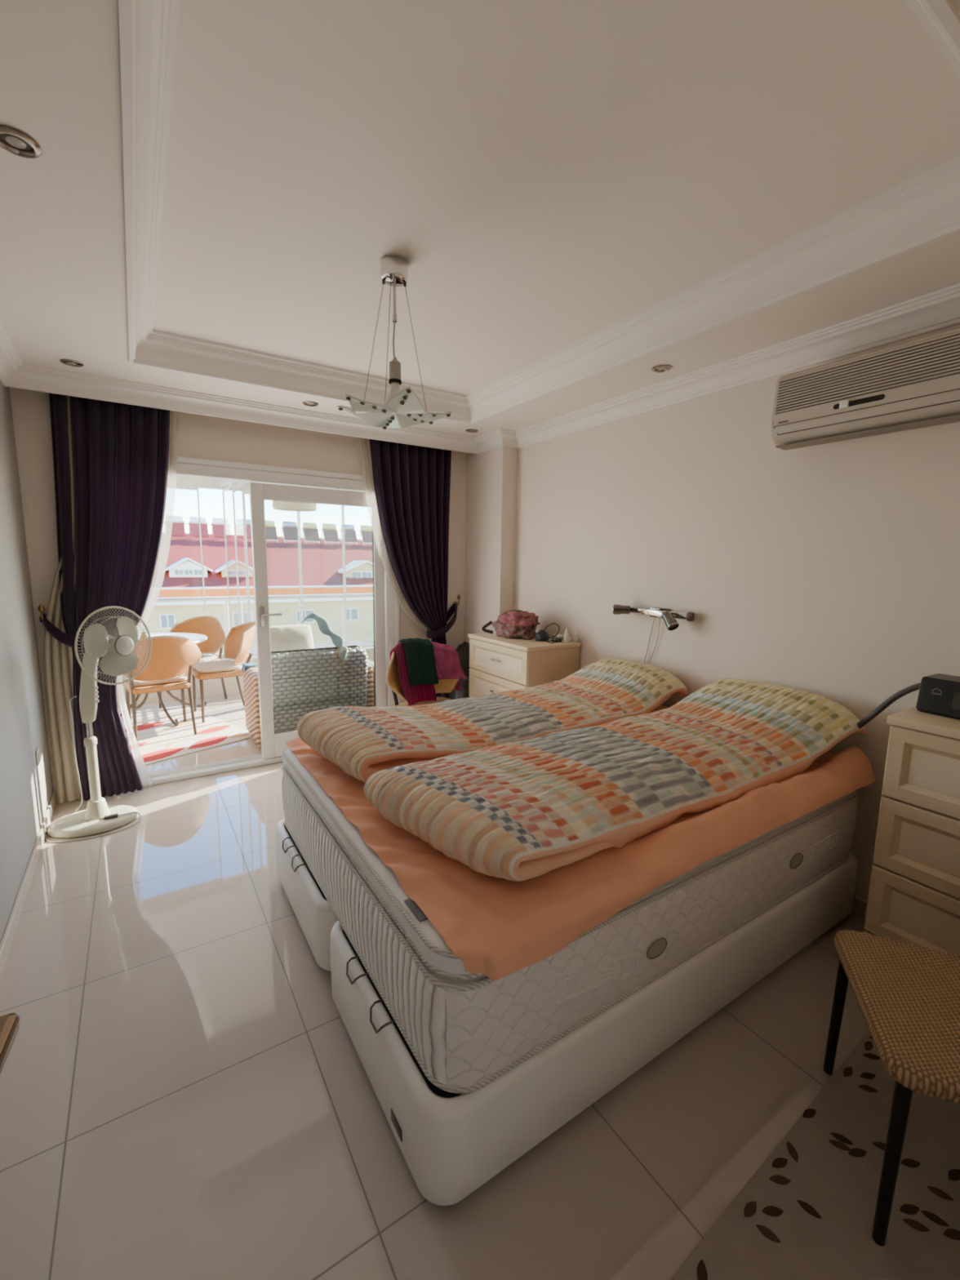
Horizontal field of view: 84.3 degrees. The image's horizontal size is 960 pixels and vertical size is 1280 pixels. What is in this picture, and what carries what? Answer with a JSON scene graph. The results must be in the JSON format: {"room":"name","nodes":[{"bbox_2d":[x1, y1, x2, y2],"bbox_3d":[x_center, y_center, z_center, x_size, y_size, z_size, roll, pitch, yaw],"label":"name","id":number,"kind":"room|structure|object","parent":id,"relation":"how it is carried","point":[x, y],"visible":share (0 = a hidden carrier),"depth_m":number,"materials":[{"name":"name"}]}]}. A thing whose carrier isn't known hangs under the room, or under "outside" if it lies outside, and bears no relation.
{"room":"bedroom","nodes":[
{"label":"bedroom","id":0,"kind":"room"},
{"bbox_2d":[0,381,53,942],"bbox_3d":[-1.543,-0.084,1.317,0.150,2.700,4.420,-5,10,-32],"label":"wall","id":1,"kind":"structure","parent":0,"point":[26,788],"depth_m":2.56,"materials":[{"name":"white paint"}]},
{"bbox_2d":[0,790,57,980],"bbox_3d":[-1.479,1.212,1.531,0.014,0.075,4.070,-5,10,-32],"label":"baseboard","id":2,"kind":"structure","parent":1,"relation":"attached to","point":[6,943],"depth_m":2.29,"materials":[{"name":"beige tile"}]},
{"bbox_2d":[35,746,40,765],"bbox_3d":[-2.359,0.621,2.834,0.012,0.080,0.080,-5,10,-32],"label":"wall socket","id":3,"kind":"object","parent":1,"relation":"attached to","point":[37,754],"visible":1,"depth_m":2.81,"materials":[{"name":"beige plastic"}]},
{"bbox_2d":[37,604,44,620],"bbox_3d":[-2.511,-0.151,3.046,0.044,0.106,0.082,-5,10,-32],"label":"hook","id":4,"kind":"object","parent":1,"relation":"attached to","point":[41,608],"visible":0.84,"depth_m":3.02,"materials":[{"name":"gold metal"}]},
{"bbox_2d":[118,693,262,773],"bbox_3d":[-2.398,0.852,4.841,5.250,0.199,2.480,-5,10,-32],"label":"floor","id":5,"kind":"structure","parent":0,"point":[231,710],"depth_m":4.21,"materials":[{"name":"tile"}]},
{"bbox_2d":[118,699,252,764],"bbox_3d":[-3.115,0.811,4.321,1.750,0.010,1.800,7,11,38],"label":"rug","id":6,"kind":"object","parent":5,"relation":"on","point":[159,740],"visible":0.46,"depth_m":4.50,"materials":[{"name":"beige fabric"}]},
{"bbox_2d":[122,635,201,743],"bbox_3d":[-2.670,0.367,4.419,0.630,0.878,0.591,-6,11,-38],"label":"rattan chair","id":7,"kind":"object","parent":6,"relation":"on","point":[171,657],"visible":0.88,"depth_m":4.27,"materials":[{"name":"brown wicker"}]},
{"bbox_2d":[120,632,207,726],"bbox_3d":[-3.026,0.355,4.897,0.950,0.735,0.950,-5,10,-32],"label":"round table","id":8,"kind":"object","parent":6,"relation":"on","point":[196,637],"visible":0.32,"depth_m":5.03,"materials":[{"name":"stone"}]},
{"bbox_2d":[138,621,149,639],"bbox_3d":[-2.919,-0.088,4.609,0.091,0.229,0.089,-5,10,-32],"label":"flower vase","id":9,"kind":"object","parent":8,"relation":"on","point":[141,637],"visible":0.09,"depth_m":4.59,"materials":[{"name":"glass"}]},
{"bbox_2d":[159,615,227,708],"bbox_3d":[-2.915,0.217,5.415,0.630,0.878,0.591,1,8,2],"label":"rattan chair","id":10,"kind":"object","parent":6,"relation":"on","point":[210,626],"visible":0.56,"depth_m":5.55,"materials":[{"name":"brown wicker"}]},
{"bbox_2d":[191,621,255,722],"bbox_3d":[-2.411,0.276,5.062,0.591,0.878,0.630,-5,10,-36],"label":"rattan chair","id":11,"kind":"object","parent":6,"relation":"on","point":[237,642],"visible":0.86,"depth_m":4.96,"materials":[{"name":"brown wicker"}]},
{"bbox_2d":[116,649,373,706],"bbox_3d":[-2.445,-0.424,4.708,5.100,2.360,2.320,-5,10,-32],"label":"parapet","id":12,"kind":"object","parent":5,"relation":"on","point":[212,687],"visible":0.04,"depth_m":5.72,"materials":[{"name":"beige paint"}]},
{"bbox_2d":[221,646,373,660],"bbox_3d":[-2.390,0.355,4.878,4.970,0.030,2.340,-5,10,-32],"label":"balcony ledge","id":13,"kind":"object","parent":12,"relation":"on","point":[366,648],"depth_m":6.27,"materials":[{"name":"stone"}]},
{"bbox_2d":[175,476,373,657],"bbox_3d":[-2.368,-0.600,4.707,4.950,1.910,2.260,-5,10,-32],"label":"track","id":14,"kind":"object","parent":13,"relation":"on","point":[184,482],"visible":0.01,"depth_m":5.54,"materials":[{"name":"white metal"}]},
{"bbox_2d":[175,486,208,654],"bbox_3d":[-3.280,-0.683,5.412,0.821,1.755,0.021,-5,10,-32],"label":"window","id":15,"kind":"structure","parent":14,"relation":"attached to","point":[176,487],"depth_m":5.57,"materials":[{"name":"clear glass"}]},
{"bbox_2d":[222,483,240,629],"bbox_3d":[-2.570,-0.687,5.506,0.021,1.755,0.618,-5,10,-33],"label":"window","id":16,"kind":"structure","parent":14,"relation":"attached to","point":[232,485],"depth_m":5.32,"materials":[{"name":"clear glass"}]},
{"bbox_2d":[219,480,245,488],"bbox_3d":[-2.501,-1.617,5.375,0.180,0.075,0.620,-5,10,-32],"label":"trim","id":17,"kind":"structure","parent":14,"relation":"attached to","point":[222,483],"depth_m":5.39,"materials":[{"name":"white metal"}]},
{"bbox_2d":[231,484,253,661],"bbox_3d":[-2.490,-0.693,5.557,0.021,1.755,0.618,-5,10,-33],"label":"window","id":18,"kind":"structure","parent":14,"relation":"attached to","point":[242,486],"depth_m":5.31,"materials":[{"name":"clear glass"}]},
{"bbox_2d":[241,491,302,651],"bbox_3d":[-2.336,-0.758,6.014,0.586,1.755,0.021,-5,10,-32],"label":"window","id":19,"kind":"structure","parent":14,"relation":"attached to","point":[246,492],"depth_m":6.07,"materials":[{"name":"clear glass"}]},
{"bbox_2d":[298,505,346,646],"bbox_3d":[-1.869,-0.796,6.312,0.516,1.755,0.021,-5,10,-32],"label":"window","id":20,"kind":"structure","parent":14,"relation":"attached to","point":[344,642],"depth_m":6.37,"materials":[{"name":"clear glass"}]},
{"bbox_2d":[342,505,373,644],"bbox_3d":[-1.310,-0.840,6.669,0.806,1.755,0.021,-5,10,-32],"label":"window","id":21,"kind":"structure","parent":14,"relation":"attached to","point":[372,641],"depth_m":6.48,"materials":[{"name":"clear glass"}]},
{"bbox_2d":[243,645,373,746],"bbox_3d":[-1.448,0.409,4.508,0.950,0.738,0.609,-5,10,-32],"label":"wicker sofa","id":22,"kind":"object","parent":5,"relation":"on","point":[304,682],"visible":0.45,"depth_m":4.23,"materials":[{"name":"wicker"}]},
{"bbox_2d":[241,662,257,672],"bbox_3d":[-1.904,0.227,4.408,0.130,0.057,0.137,-5,10,-32],"label":"towel","id":23,"kind":"object","parent":22,"relation":"on","point":[244,665],"visible":0.9,"depth_m":4.40,"materials":[{"name":"fabric"}]},
{"bbox_2d":[269,624,314,651],"bbox_3d":[-1.540,0.065,4.321,0.380,0.369,0.168,-5,10,-36],"label":"cushion","id":24,"kind":"object","parent":22,"relation":"on","point":[291,637],"visible":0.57,"depth_m":4.28,"materials":[{"name":"fabric"}]},
{"bbox_2d":[301,612,347,664],"bbox_3d":[-1.258,-0.018,4.336,0.371,0.411,0.111,2,8,6],"label":"throw","id":25,"kind":"object","parent":22,"relation":"on","point":[337,640],"visible":1,"depth_m":4.32,"materials":[{"name":"fabric"}]},
{"bbox_2d":[368,659,374,706],"bbox_3d":[-0.741,0.362,5.062,0.740,0.650,0.600,-5,10,-32],"label":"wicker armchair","id":26,"kind":"object","parent":5,"relation":"on","point":[370,662],"visible":0.02,"depth_m":4.70,"materials":[{"name":"white"}]},
{"bbox_2d":[9,387,466,791],"bbox_3d":[-1.682,-0.436,3.699,5.600,2.700,0.180,-5,10,-32],"label":"wall","id":27,"kind":"structure","parent":0,"point":[199,436],"depth_m":3.44,"materials":[{"name":"beige paint"}]},
{"bbox_2d":[43,395,80,803],"bbox_3d":[-2.403,-0.202,3.092,0.292,2.368,0.046,-5,10,-32],"label":"linen curtain","id":28,"kind":"object","parent":27,"relation":"hanging from","point":[57,656],"visible":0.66,"depth_m":3.12,"materials":[{"name":"fabric"}]},
{"bbox_2d":[39,393,169,799],"bbox_3d":[-2.197,-0.223,3.185,0.732,2.388,0.157,-5,10,-32],"label":"curtain","id":29,"kind":"object","parent":27,"relation":"hanging from","point":[121,451],"visible":0.8,"depth_m":3.13,"materials":[{"name":"purple fabric"}]},
{"bbox_2d":[117,410,178,786],"bbox_3d":[-2.053,-0.241,3.327,0.433,2.388,0.033,-5,10,-35],"label":"sheer curtain","id":30,"kind":"object","parent":27,"relation":"hanging from","point":[158,578],"visible":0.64,"depth_m":3.32,"materials":[{"name":"fabric"}]},
{"bbox_2d":[4,386,472,453],"bbox_3d":[-1.250,-1.464,3.527,2.900,0.095,0.035,-5,10,-32],"label":"trim","id":31,"kind":"structure","parent":27,"relation":"attached to","point":[5,386],"depth_m":3.31,"materials":[{"name":"white paint"}]},
{"bbox_2d":[149,456,399,785],"bbox_3d":[-1.538,-0.141,3.752,2.050,2.105,0.183,-5,10,-32],"label":"door","id":32,"kind":"structure","parent":27,"relation":"in","point":[267,482],"depth_m":3.77,"materials":[{"name":"white plastic"}]},
{"bbox_2d":[356,437,431,641],"bbox_3d":[-0.647,-0.544,4.188,0.642,2.000,0.030,-4,10,-31],"label":"sheer curtain","id":33,"kind":"object","parent":27,"relation":"hanging from","point":[363,444],"visible":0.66,"depth_m":4.04,"materials":[{"name":"fabric"}]},
{"bbox_2d":[369,439,457,697],"bbox_3d":[-0.490,-0.359,4.277,0.791,2.388,0.150,-5,10,-32],"label":"curtain","id":34,"kind":"object","parent":27,"relation":"hanging from","point":[412,483],"visible":0.73,"depth_m":4.19,"materials":[{"name":"fabric"}]},
{"bbox_2d":[453,594,460,605],"bbox_3d":[-0.193,-0.336,4.526,0.044,0.106,0.082,-5,10,-32],"label":"hook","id":35,"kind":"object","parent":27,"relation":"attached to","point":[459,595],"visible":0.92,"depth_m":4.50,"materials":[{"name":"gold metal"}]},
{"bbox_2d":[0,761,868,1279],"bbox_3d":[0.121,1.331,1.653,4.200,0.150,5.670,-5,10,-32],"label":"floor","id":36,"kind":"structure","parent":0,"point":[186,1093],"depth_m":1.45,"materials":[{"name":"tile"}]},
{"bbox_2d":[45,605,151,842],"bbox_3d":[-2.092,0.428,2.853,0.506,1.223,0.387,0,8,-5],"label":"fan","id":37,"kind":"object","parent":36,"relation":"on","point":[117,660],"visible":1,"depth_m":2.85,"materials":[{"name":"plastic"}]},
{"bbox_2d":[84,796,110,820],"bbox_3d":[-2.147,0.939,2.973,0.124,0.096,0.124,-4,10,-29],"label":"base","id":38,"kind":"object","parent":37,"relation":"attached to","point":[97,809],"depth_m":2.94,"materials":[{"name":"beige plastic"}]},
{"bbox_2d":[74,605,151,684],"bbox_3d":[-1.926,0.029,2.806,0.035,0.416,0.417,4,9,18],"label":"grille","id":39,"kind":"object","parent":37,"relation":"attached to","point":[117,660],"depth_m":2.79,"materials":[{"name":"beige plastic"}]},
{"bbox_2d":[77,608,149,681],"bbox_3d":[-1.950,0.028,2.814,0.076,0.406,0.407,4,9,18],"label":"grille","id":40,"kind":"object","parent":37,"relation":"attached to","point":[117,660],"depth_m":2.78,"materials":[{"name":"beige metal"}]},
{"bbox_2d":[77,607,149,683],"bbox_3d":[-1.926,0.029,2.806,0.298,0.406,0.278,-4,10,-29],"label":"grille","id":41,"kind":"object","parent":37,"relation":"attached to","point":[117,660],"depth_m":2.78,"materials":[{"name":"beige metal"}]},
{"bbox_2d":[275,818,337,970],"bbox_3d":[0.097,0.950,2.711,2.057,0.294,0.789,-5,10,-32],"label":"base","id":42,"kind":"object","parent":36,"relation":"on","point":[313,911],"visible":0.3,"depth_m":2.03,"materials":[{"name":"white"}]},
{"bbox_2d":[281,746,857,1093],"bbox_3d":[0.332,0.692,2.328,1.995,0.360,1.600,-5,10,-32],"label":"mattress","id":43,"kind":"object","parent":42,"relation":"on","point":[464,1030],"visible":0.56,"depth_m":1.45,"materials":[{"name":"white fabric"}]},
{"bbox_2d":[282,747,857,974],"bbox_3d":[0.333,0.552,2.309,1.981,0.074,1.581,-5,10,-32],"label":"topper","id":44,"kind":"object","parent":43,"relation":"on","point":[428,948],"depth_m":1.54,"materials":[{"name":"orange fabric"}]},
{"bbox_2d":[285,705,875,981],"bbox_3d":[0.358,0.500,2.291,1.954,0.168,1.609,-5,10,-32],"label":"fitted sheet","id":45,"kind":"object","parent":43,"relation":"on","point":[499,928],"visible":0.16,"depth_m":1.46,"materials":[{"name":"orange fabric"}]},
{"bbox_2d":[296,657,687,782],"bbox_3d":[0.168,0.321,2.621,1.983,0.263,0.670,-5,10,-32],"label":"patchwork quilt","id":46,"kind":"object","parent":45,"relation":"on","point":[363,742],"visible":0.93,"depth_m":2.39,"materials":[{"name":"fabric"}]},
{"bbox_2d":[363,678,866,881],"bbox_3d":[0.597,0.408,1.983,1.923,0.288,0.735,-5,10,-32],"label":"patchwork quilt","id":47,"kind":"object","parent":45,"relation":"on","point":[531,808],"visible":0.99,"depth_m":1.75,"materials":[{"name":"multicoloured fabric"}]},
{"bbox_2d":[648,693,674,712],"bbox_3d":[0.784,0.324,3.040,0.363,0.152,0.532,-5,10,-32],"label":"pillow","id":48,"kind":"object","parent":45,"relation":"on","point":[664,700],"visible":0.02,"depth_m":2.85,"materials":[{"name":"fabric"}]},
{"bbox_3d":[1.212,0.417,2.382,0.359,0.167,0.551,-5,10,-32],"label":"pillow","id":49,"kind":"object","parent":45,"relation":"on","visible":0},
{"bbox_2d":[845,682,920,737],"bbox_3d":[1.513,0.295,2.100,0.109,0.360,0.468,-3,9,-26],"label":"hose","id":50,"kind":"object","parent":49,"relation":"on","point":[897,695],"visible":0.41,"depth_m":2.05,"materials":[{"name":"grey"}]},
{"bbox_2d":[385,649,458,706],"bbox_3d":[-0.367,0.482,3.857,0.630,0.878,0.591,-5,10,-36],"label":"rattan chair","id":51,"kind":"object","parent":36,"relation":"on","point":[444,686],"visible":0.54,"depth_m":3.83,"materials":[{"name":"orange wicker"}]},
{"bbox_2d":[390,641,436,706],"bbox_3d":[-0.479,0.289,3.893,0.318,0.532,0.389,-5,10,-32],"label":"dress","id":52,"kind":"object","parent":51,"relation":"hanging from","point":[414,694],"visible":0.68,"depth_m":3.87,"materials":[{"name":"fabric"}]},
{"bbox_2d":[398,637,438,687],"bbox_3d":[-0.473,0.159,3.985,0.254,0.331,0.257,-5,10,-32],"label":"garment","id":53,"kind":"object","parent":51,"relation":"on","point":[420,655],"visible":0.91,"depth_m":3.97,"materials":[{"name":"fabric"}]},
{"bbox_2d":[431,641,467,690],"bbox_3d":[-0.294,0.195,4.061,0.408,0.391,0.143,1,8,-1],"label":"blouse","id":54,"kind":"object","parent":51,"relation":"hanging from","point":[447,663],"visible":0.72,"depth_m":4.03,"materials":[{"name":"fabric"}]},
{"bbox_2d":[448,641,470,699],"bbox_3d":[-0.114,0.399,4.395,0.290,0.781,0.310,-5,10,-32],"label":"bag","id":55,"kind":"object","parent":36,"relation":"on","point":[463,650],"visible":0.18,"depth_m":4.27,"materials":[{"name":"black fabric"}]},
{"bbox_2d":[454,675,470,699],"bbox_3d":[-0.109,0.564,4.189,0.229,0.574,0.199,-5,10,-32],"label":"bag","id":56,"kind":"object","parent":36,"relation":"on","point":[464,693],"visible":0.26,"depth_m":4.11,"materials":[{"name":"fabric"}]},
{"bbox_2d":[468,631,581,697],"bbox_3d":[0.285,0.455,3.849,0.478,0.948,0.720,-5,10,-32],"label":"dresser","id":57,"kind":"object","parent":36,"relation":"on","point":[497,664],"visible":0.44,"depth_m":3.58,"materials":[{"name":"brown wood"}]},
{"bbox_2d":[481,609,540,639],"bbox_3d":[0.263,-0.126,3.863,0.406,0.196,0.302,8,11,42],"label":"cloth bag","id":58,"kind":"object","parent":57,"relation":"on","point":[513,624],"visible":1,"depth_m":3.73,"materials":[{"name":"pink"}]},
{"bbox_2d":[535,622,559,641],"bbox_3d":[0.464,-0.058,3.649,0.163,0.127,0.109,2,8,7],"label":"charger","id":59,"kind":"object","parent":57,"relation":"on","point":[541,635],"visible":1,"depth_m":3.63,"materials":[{"name":"black plastic"}]},
{"bbox_2d":[547,637,561,643],"bbox_3d":[0.500,0.003,3.591,0.063,0.026,0.126,8,11,40],"label":"adapter","id":60,"kind":"object","parent":57,"relation":"on","point":[553,639],"visible":1,"depth_m":3.60,"materials":[{"name":"black plastic"}]},
{"bbox_2d":[553,634,564,640],"bbox_3d":[0.549,-0.015,3.665,0.060,0.042,0.068,-5,10,-32],"label":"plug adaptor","id":61,"kind":"object","parent":57,"relation":"on","point":[559,636],"visible":0.64,"depth_m":3.65,"materials":[{"name":"white plastic"}]},
{"bbox_2d":[563,627,568,642],"bbox_3d":[0.583,-0.033,3.590,0.032,0.100,0.032,-5,10,-32],"label":"tube","id":62,"kind":"object","parent":57,"relation":"on","point":[566,634],"visible":1,"depth_m":3.58,"materials":[{"name":"white plastic"}]},
{"bbox_2d":[568,634,572,641],"bbox_3d":[0.606,-0.014,3.641,0.053,0.048,0.053,-5,10,-32],"label":"jar","id":63,"kind":"object","parent":57,"relation":"on","point":[570,637],"visible":0.59,"depth_m":3.62,"materials":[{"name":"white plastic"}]},
{"bbox_2d":[573,631,577,642],"bbox_3d":[0.651,-0.022,3.615,0.028,0.074,0.028,-5,10,-32],"label":"dropper bottle","id":64,"kind":"object","parent":57,"relation":"on","point":[575,637],"visible":1,"depth_m":3.61,"materials":[{"name":"grey"}]},
{"bbox_2d":[330,852,857,1205],"bbox_3d":[0.542,1.057,2.027,2.057,0.294,0.787,-5,10,-32],"label":"base","id":65,"kind":"object","parent":36,"relation":"on","point":[451,1144],"visible":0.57,"depth_m":1.42,"materials":[{"name":"white"}]},
{"bbox_2d":[669,1030,959,1279],"bbox_3d":[1.313,1.395,0.781,1.320,0.010,1.600,-5,10,-35],"label":"rug","id":66,"kind":"object","parent":36,"relation":"on","point":[807,1212],"visible":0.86,"depth_m":1.25,"materials":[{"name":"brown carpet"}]},
{"bbox_2d":[822,929,959,1246],"bbox_3d":[1.209,0.886,1.218,0.591,0.878,0.630,4,9,20],"label":"rattan chair","id":67,"kind":"object","parent":66,"relation":"on","point":[907,996],"visible":1,"depth_m":1.24,"materials":[{"name":"beige wicker"}]},
{"bbox_2d":[863,706,959,955],"bbox_3d":[1.723,0.776,1.646,0.468,0.995,0.730,-5,10,-32],"label":"dresser","id":68,"kind":"object","parent":36,"relation":"on","point":[913,898],"visible":0.66,"depth_m":1.72,"materials":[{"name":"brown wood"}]},
{"bbox_2d":[915,673,959,719],"bbox_3d":[1.606,0.196,1.738,0.132,0.122,0.282,-4,10,-29],"label":"machine","id":69,"kind":"object","parent":68,"relation":"on","point":[939,694],"visible":1,"depth_m":1.76,"materials":[{"name":"black plastic"}]},
{"bbox_2d":[0,0,959,436],"bbox_3d":[-0.171,-1.397,1.975,3.040,0.255,4.070,-5,10,-32],"label":"ceiling","id":70,"kind":"structure","parent":0,"point":[544,175],"depth_m":1.48,"materials":[{"name":"paint"}]},
{"bbox_2d":[0,124,42,158],"bbox_3d":[-1.093,-1.172,1.249,0.096,0.013,0.096,-5,10,-32],"label":"recessed light","id":71,"kind":"object","parent":70,"relation":"in","point":[15,141],"visible":1,"depth_m":1.25,"materials":[{"name":"silver metal"}]},
{"bbox_2d":[60,359,84,367],"bbox_3d":[-2.054,-1.395,2.671,0.096,0.013,0.096,-5,10,-32],"label":"recessed light","id":72,"kind":"object","parent":70,"relation":"in","point":[70,362],"visible":1,"depth_m":2.66,"materials":[{"name":"silver metal"}]},
{"bbox_2d":[302,400,318,406],"bbox_3d":[-1.058,-1.475,3.311,0.096,0.013,0.096,-5,10,-32],"label":"recessed light","id":73,"kind":"object","parent":70,"relation":"in","point":[309,403],"visible":1,"depth_m":3.30,"materials":[{"name":"silver metal"}]},
{"bbox_2d":[337,255,451,429],"bbox_3d":[-0.332,-1.136,2.041,0.399,0.554,0.514,6,10,30],"label":"pendant lamp","id":74,"kind":"object","parent":70,"relation":"hanging from","point":[402,409],"visible":1,"depth_m":2.00,"materials":[{"name":"silver metal"}]},
{"bbox_2d":[388,356,401,385],"bbox_3d":[-0.325,-1.033,2.033,0.049,0.096,0.049,-5,10,-32],"label":"socket","id":75,"kind":"object","parent":74,"relation":"attached to","point":[394,365],"depth_m":2.02,"materials":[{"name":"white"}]},
{"bbox_2d":[465,428,478,432],"bbox_3d":[-0.059,-1.552,3.936,0.096,0.013,0.096,-5,10,-32],"label":"recessed light","id":76,"kind":"object","parent":70,"relation":"in","point":[469,430],"visible":1,"depth_m":3.92,"materials":[{"name":"silver metal"}]},
{"bbox_2d":[118,0,959,424],"bbox_3d":[-0.130,-1.331,1.979,2.003,0.147,2.852,-5,10,-32],"label":"trim","id":77,"kind":"structure","parent":70,"relation":"attached to","point":[922,210],"depth_m":1.86,"materials":[{"name":"white paint"}]},
{"bbox_2d":[651,364,671,373],"bbox_3d":[0.901,-1.347,2.633,0.096,0.013,0.096,-5,10,-32],"label":"recessed light","id":78,"kind":"object","parent":70,"relation":"in","point":[660,368],"visible":1,"depth_m":2.63,"materials":[{"name":"silver metal"}]},
{"bbox_2d":[464,324,959,901],"bbox_3d":[1.081,-0.293,2.992,0.290,2.700,4.420,-5,10,-32],"label":"wall","id":79,"kind":"structure","parent":0,"point":[830,571],"depth_m":2.62,"materials":[{"name":"beige paint"}]},
{"bbox_2d":[0,283,959,453],"bbox_3d":[-0.128,-1.212,1.931,3.044,0.102,3.902,-5,10,-32],"label":"trim","id":80,"kind":"structure","parent":79,"relation":"attached to","point":[939,309],"depth_m":2.87,"materials":[{"name":"white paint"}]},
{"bbox_2d":[612,604,697,663],"bbox_3d":[0.976,0.008,3.064,0.130,0.403,0.525,-5,10,-32],"label":"reading lamp","id":81,"kind":"object","parent":79,"relation":"attached to","point":[668,616],"visible":0.98,"depth_m":3.02,"materials":[{"name":"silver metal"}]},
{"bbox_2d":[851,894,867,917],"bbox_3d":[1.209,1.044,2.936,0.014,0.075,3.540,-5,10,-32],"label":"baseboard","id":82,"kind":"structure","parent":79,"relation":"attached to","point":[860,904],"depth_m":2.28,"materials":[{"name":"wood"}]},
{"bbox_2d":[769,326,959,450],"bbox_3d":[1.573,-0.925,1.935,0.213,0.304,0.916,-5,10,-32],"label":"air conditioner","id":83,"kind":"object","parent":79,"relation":"attached to","point":[914,384],"visible":1,"depth_m":1.96,"materials":[{"name":"beige plastic"}]},
{"bbox_2d":[774,328,959,414],"bbox_3d":[1.500,-0.974,1.882,0.024,0.148,0.879,-5,10,-32],"label":"grille","id":84,"kind":"object","parent":83,"relation":"attached to","point":[932,358],"depth_m":1.95,"materials":[{"name":"beige plastic"}]},
{"bbox_2d":[775,413,959,449],"bbox_3d":[1.541,-0.775,1.937,0.085,0.005,0.875,-5,10,-32],"label":"outlet","id":85,"kind":"object","parent":83,"relation":"attached to","point":[939,419],"depth_m":2.01,"materials":[{"name":"white"}]},
{"bbox_3d":[-2.426,-1.742,4.562,5.150,0.390,2.400,-5,10,-32],"label":"ceiling","id":86,"kind":"structure","parent":0,"visible":0},
{"bbox_2d":[272,500,316,511],"bbox_3d":[-1.821,-1.456,5.205,0.410,0.345,0.410,-5,10,-32],"label":"lamp","id":87,"kind":"object","parent":86,"relation":"hanging from","point":[279,505],"visible":0.5,"depth_m":5.09,"materials":[{"name":"white glass"}]},
{"bbox_3d":[0.945,0.084,0.412,3.040,2.700,0.120,-5,10,-32],"label":"wall","id":88,"kind":"structure","parent":0,"visible":0},
{"bbox_2d":[0,1013,19,1074],"bbox_3d":[-0.388,0.420,0.201,0.147,2.040,0.860,-3,9,-27],"label":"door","id":89,"kind":"structure","parent":88,"relation":"in","point":[9,1023],"depth_m":0.54,"materials":[{"name":"brown wood"}]},
{"bbox_3d":[-3.090,0.839,6.062,5.400,0.150,0.300,-5,10,-32],"label":"balcony slab","id":90,"kind":"object","parent":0,"visible":0},
{"bbox_2d":[156,593,373,642],"bbox_3d":[-3.038,0.140,5.987,5.100,1.256,0.050,-5,10,-32],"label":"balcony railing","id":91,"kind":"object","parent":90,"relation":"on","point":[224,598],"visible":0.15,"depth_m":6.10,"materials":[{"name":"white metal"}]},
{"label":"outside","id":92,"kind":"structure","parent":0,"visible":0},
{"bbox_3d":[-47.862,-2.693,93.274,260.000,0.200,192.500,-5,10,-32],"label":"ground","id":93,"kind":"structure","parent":92,"visible":0},
{"bbox_2d":[143,533,373,653],"bbox_3d":[-17.800,-2.216,46.237,49.200,13.390,17.320,-5,10,-32],"label":"apartment building","id":94,"kind":"structure","parent":93,"relation":"on","point":[322,562],"depth_m":39.97,"materials":[{"name":"beige"}]},
{"bbox_2d":[170,515,186,539],"bbox_3d":[-23.334,-8.418,40.630,1.500,2.213,1.062,-5,10,-32],"label":"water heater","id":95,"kind":"object","parent":94,"relation":"on","point":[178,531],"visible":0.53,"depth_m":40.53,"materials":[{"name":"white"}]},
{"bbox_2d":[186,516,208,540],"bbox_3d":[-21.988,-8.525,41.489,1.500,2.213,1.062,-5,10,-32],"label":"water heater","id":96,"kind":"object","parent":94,"relation":"on","point":[193,523],"visible":0.94,"depth_m":41.26,"materials":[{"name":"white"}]},
{"bbox_2d":[209,517,231,541],"bbox_3d":[-20.643,-8.632,42.348,1.500,2.213,1.062,-5,10,-32],"label":"water heater","id":97,"kind":"object","parent":94,"relation":"on","point":[217,524],"visible":0.94,"depth_m":42.12,"materials":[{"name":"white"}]},
{"bbox_2d":[235,519,251,541],"bbox_3d":[-19.171,-8.749,43.288,1.500,2.213,1.062,-5,10,-32],"label":"water heater","id":98,"kind":"object","parent":94,"relation":"on","point":[239,522],"visible":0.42,"depth_m":43.02,"materials":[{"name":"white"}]},
{"bbox_2d":[265,520,277,542],"bbox_3d":[-17.657,-8.869,44.254,1.500,2.213,1.062,-5,10,-32],"label":"water heater","id":99,"kind":"object","parent":94,"relation":"on","point":[270,528],"visible":0.48,"depth_m":44.15,"materials":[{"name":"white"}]},
{"bbox_2d":[280,520,299,542],"bbox_3d":[-16.143,-8.989,45.220,1.500,2.213,1.062,-5,10,-32],"label":"water heater","id":100,"kind":"object","parent":94,"relation":"on","point":[290,531],"visible":0.91,"depth_m":44.99,"materials":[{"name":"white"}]},
{"bbox_2d":[301,522,319,543],"bbox_3d":[-14.714,-9.103,46.133,1.500,2.213,1.062,-5,10,-32],"label":"water heater","id":101,"kind":"object","parent":94,"relation":"on","point":[310,531],"visible":0.96,"depth_m":45.92,"materials":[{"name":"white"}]},
{"bbox_2d":[320,523,339,544],"bbox_3d":[-13.284,-9.217,47.045,1.500,2.213,1.062,-5,10,-32],"label":"water heater","id":102,"kind":"object","parent":94,"relation":"on","point":[329,530],"visible":0.94,"depth_m":46.82,"materials":[{"name":"white"}]},
{"bbox_2d":[339,524,357,545],"bbox_3d":[-11.854,-9.330,47.958,1.500,2.213,1.062,-5,10,-32],"label":"water heater","id":103,"kind":"object","parent":94,"relation":"on","point":[350,536],"visible":0.84,"depth_m":47.78,"materials":[{"name":"white"}]},
{"bbox_2d":[359,524,372,545],"bbox_3d":[-10.340,-9.451,48.924,1.500,2.213,1.062,-5,10,-32],"label":"water heater","id":104,"kind":"object","parent":94,"relation":"on","point":[366,531],"visible":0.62,"depth_m":48.64,"materials":[{"name":"white"}]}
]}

